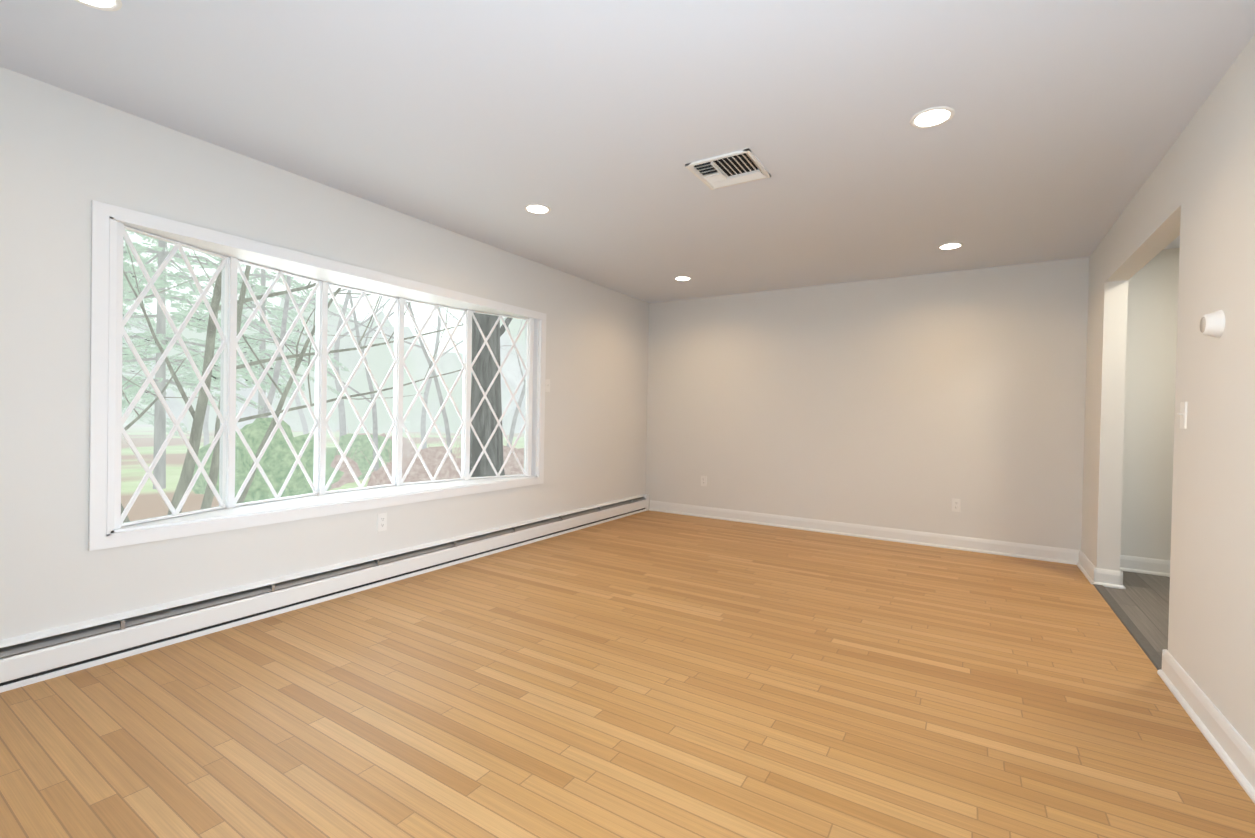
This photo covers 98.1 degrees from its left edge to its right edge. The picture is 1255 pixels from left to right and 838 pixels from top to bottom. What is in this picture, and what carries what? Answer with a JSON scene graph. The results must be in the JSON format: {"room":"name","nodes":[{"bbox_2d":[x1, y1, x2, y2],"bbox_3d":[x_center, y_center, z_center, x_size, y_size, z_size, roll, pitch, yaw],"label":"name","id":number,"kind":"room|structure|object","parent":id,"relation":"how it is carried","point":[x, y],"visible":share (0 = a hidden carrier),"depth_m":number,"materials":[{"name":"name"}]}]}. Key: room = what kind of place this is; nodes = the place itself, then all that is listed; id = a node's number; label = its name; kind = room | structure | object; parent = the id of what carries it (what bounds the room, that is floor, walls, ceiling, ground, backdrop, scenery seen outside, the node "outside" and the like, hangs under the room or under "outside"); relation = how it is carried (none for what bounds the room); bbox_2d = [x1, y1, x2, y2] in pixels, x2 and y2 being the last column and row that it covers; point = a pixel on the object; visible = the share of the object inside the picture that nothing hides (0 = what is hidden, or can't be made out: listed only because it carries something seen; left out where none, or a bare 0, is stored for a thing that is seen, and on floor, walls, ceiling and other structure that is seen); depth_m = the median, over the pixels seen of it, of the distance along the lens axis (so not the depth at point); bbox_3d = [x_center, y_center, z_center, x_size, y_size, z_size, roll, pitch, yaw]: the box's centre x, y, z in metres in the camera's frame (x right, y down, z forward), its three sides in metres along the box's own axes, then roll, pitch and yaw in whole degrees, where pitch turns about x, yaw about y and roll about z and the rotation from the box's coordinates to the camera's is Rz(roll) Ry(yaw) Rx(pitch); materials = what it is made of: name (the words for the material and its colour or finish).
{"room":"empty living room","nodes":[
{"label":"empty living room","id":0,"kind":"room"},
{"bbox_2d":[0,66,648,639],"bbox_3d":[-1.396,-0.153,3.988,0.150,2.440,6.200,1,1,32],"label":"wall","id":1,"kind":"structure","parent":0,"point":[66,158],"depth_m":2.64,"materials":[{"name":"white paint"}]},
{"bbox_2d":[88,200,545,550],"bbox_3d":[-1.702,-0.188,3.718,0.427,1.512,2.969,1,1,32],"label":"window","id":2,"kind":"structure","parent":1,"relation":"in","point":[110,226],"depth_m":3.10,"materials":[{"name":"white"}]},
{"bbox_2d":[0,494,648,692],"bbox_3d":[-1.335,0.974,3.930,0.064,0.190,5.870,1,1,32],"label":"baseboard heater","id":3,"kind":"object","parent":1,"relation":"attached to","point":[32,658],"visible":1,"depth_m":2.85,"materials":[{"name":"white metal"}]},
{"bbox_2d":[377,513,386,531],"bbox_3d":[-1.598,0.672,3.550,0.009,0.114,0.070,1,1,32],"label":"electrical outlet","id":4,"kind":"object","parent":1,"relation":"attached to","point":[381,521],"visible":1,"depth_m":3.55,"materials":[{"name":"white plastic"}]},
{"bbox_2d":[0,510,1254,837],"bbox_3d":[0.838,1.174,2.587,5.481,0.100,6.200,1,1,32],"label":"floor","id":5,"kind":"structure","parent":0,"point":[652,674],"depth_m":2.07,"materials":[{"name":"brown wood"}]},
{"bbox_2d":[1093,584,1161,669],"bbox_3d":[2.861,1.153,3.125,0.056,0.008,1.578,1,1,32],"label":"threshold","id":6,"kind":"object","parent":5,"relation":"on","point":[1149,650],"depth_m":2.98,"materials":[{"name":"grey wood"}]},
{"bbox_2d":[0,0,1254,302],"bbox_3d":[0.887,-1.375,2.561,5.481,0.120,6.200,1,1,32],"label":"ceiling","id":7,"kind":"structure","parent":0,"point":[594,126],"depth_m":2.34,"materials":[{"name":"white paint"}]},
{"bbox_2d":[74,0,121,10],"bbox_3d":[-1.715,-1.355,1.724,0.170,0.010,0.170,1,1,32],"label":"recessed light","id":8,"kind":"object","parent":7,"relation":"in","point":[109,5],"visible":1,"depth_m":1.78,"materials":[{"name":"white plastic"}]},
{"bbox_2d":[524,204,550,213],"bbox_3d":[-0.580,-1.352,3.507,0.170,0.010,0.170,1,1,32],"label":"recessed light","id":9,"kind":"object","parent":7,"relation":"in","point":[539,209],"visible":1,"depth_m":3.50,"materials":[{"name":"white plastic"}]},
{"bbox_2d":[674,276,691,280],"bbox_3d":[0.529,-1.349,5.231,0.170,0.010,0.170,1,1,32],"label":"recessed light","id":10,"kind":"object","parent":7,"relation":"in","point":[682,278],"visible":1,"depth_m":5.22,"materials":[{"name":"white plastic"}]},
{"bbox_2d":[685,148,770,189],"bbox_3d":[0.538,-1.317,2.897,0.345,0.018,0.345,1,1,32],"label":"ceiling vent","id":11,"kind":"object","parent":7,"relation":"in","point":[732,168],"visible":1,"depth_m":2.88,"materials":[{"name":"white plastic"}]},
{"bbox_2d":[910,106,954,127],"bbox_3d":[1.317,-1.304,2.357,0.170,0.010,0.170,1,1,32],"label":"recessed light","id":12,"kind":"object","parent":7,"relation":"in","point":[935,117],"visible":1,"depth_m":2.35,"materials":[{"name":"white plastic"}]},
{"bbox_2d":[937,243,963,249],"bbox_3d":[2.429,-1.300,4.099,0.170,0.010,0.170,1,1,32],"label":"recessed light","id":13,"kind":"object","parent":7,"relation":"in","point":[949,246],"visible":1,"depth_m":4.09,"materials":[{"name":"white plastic"}]},
{"bbox_2d":[646,248,1179,560],"bbox_3d":[2.532,-0.090,5.098,5.331,2.440,0.150,1,1,32],"label":"wall","id":14,"kind":"structure","parent":0,"point":[916,403],"depth_m":4.95,"materials":[{"name":"white paint"}]},
{"bbox_2d":[701,476,706,485],"bbox_3d":[0.846,0.689,6.059,0.070,0.114,0.009,1,1,32],"label":"electrical outlet","id":15,"kind":"object","parent":14,"relation":"attached to","point":[703,480],"visible":1,"depth_m":6.05,"materials":[{"name":"white plastic"}]},
{"bbox_2d":[649,500,1072,563],"bbox_3d":[1.931,1.059,5.367,3.938,0.115,0.029,1,1,32],"label":"baseboard","id":16,"kind":"structure","parent":14,"relation":"attached to","point":[1028,551],"depth_m":5.09,"materials":[{"name":"white wood"}]},
{"bbox_2d":[952,498,960,511],"bbox_3d":[2.886,0.757,4.781,0.070,0.114,0.009,1,1,32],"label":"electrical outlet","id":17,"kind":"object","parent":14,"relation":"attached to","point":[956,505],"visible":1,"depth_m":4.78,"materials":[{"name":"white plastic"}]},
{"bbox_2d":[1120,555,1169,576],"bbox_3d":[4.131,1.115,3.989,1.009,0.115,0.029,1,1,32],"label":"baseboard","id":18,"kind":"structure","parent":14,"relation":"attached to","point":[1160,567],"depth_m":4.12,"materials":[{"name":"white wood"}]},
{"bbox_2d":[1081,34,1254,750],"bbox_3d":[2.115,-0.063,1.789,0.123,2.440,5.900,1,1,32],"label":"wall","id":19,"kind":"structure","parent":0,"point":[1196,192],"depth_m":2.14,"materials":[{"name":"white paint"}]},
{"bbox_2d":[1073,549,1104,586],"bbox_3d":[3.420,1.101,4.041,0.051,0.115,0.594,1,1,32],"label":"baseboard","id":20,"kind":"structure","parent":19,"relation":"attached to","point":[1094,575],"depth_m":3.97,"materials":[{"name":"white wood"}]},
{"bbox_2d":[1105,560,1128,588],"bbox_3d":[3.539,1.104,3.967,0.029,0.115,0.594,1,1,32],"label":"baseboard","id":21,"kind":"structure","parent":19,"relation":"attached to","point":[1114,577],"depth_m":3.75,"materials":[{"name":"white wood"}]},
{"bbox_2d":[1177,402,1186,428],"bbox_3d":[2.371,-0.016,2.334,0.021,0.114,0.070,1,1,32],"label":"light switch","id":22,"kind":"object","parent":19,"relation":"attached to","point":[1183,415],"visible":1,"depth_m":2.32,"materials":[{"name":"white plastic"}]},
{"bbox_2d":[1157,649,1254,803],"bbox_3d":[1.463,1.096,0.918,0.051,0.115,3.674,1,1,32],"label":"baseboard","id":23,"kind":"structure","parent":19,"relation":"attached to","point":[1233,749],"depth_m":1.95,"materials":[{"name":"white wood"}]},
{"bbox_2d":[1200,310,1224,337],"bbox_3d":[2.174,-0.353,2.030,0.046,0.102,0.102,1,1,32],"label":"thermostat","id":24,"kind":"object","parent":19,"relation":"attached to","point":[1212,324],"visible":1,"depth_m":2.00,"materials":[{"name":"white plastic"}]},
{"label":"outside","id":25,"kind":"structure","parent":0,"visible":0},
{"bbox_2d":[121,423,523,520],"bbox_3d":[-35.791,0.508,81.425,139.400,0.300,220.000,1,1,32],"label":"ground","id":26,"kind":"structure","parent":25,"point":[137,475],"depth_m":17.22,"materials":[{"name":"green plant"}]},
{"bbox_2d":[121,230,525,522],"bbox_3d":[-33.334,-4.945,50.417,100.136,17.041,59.948,1,1,32],"label":"trees","id":27,"kind":"object","parent":26,"relation":"on","point":[193,346],"depth_m":12.90,"materials":[{"name":"green plant"}]}
]}

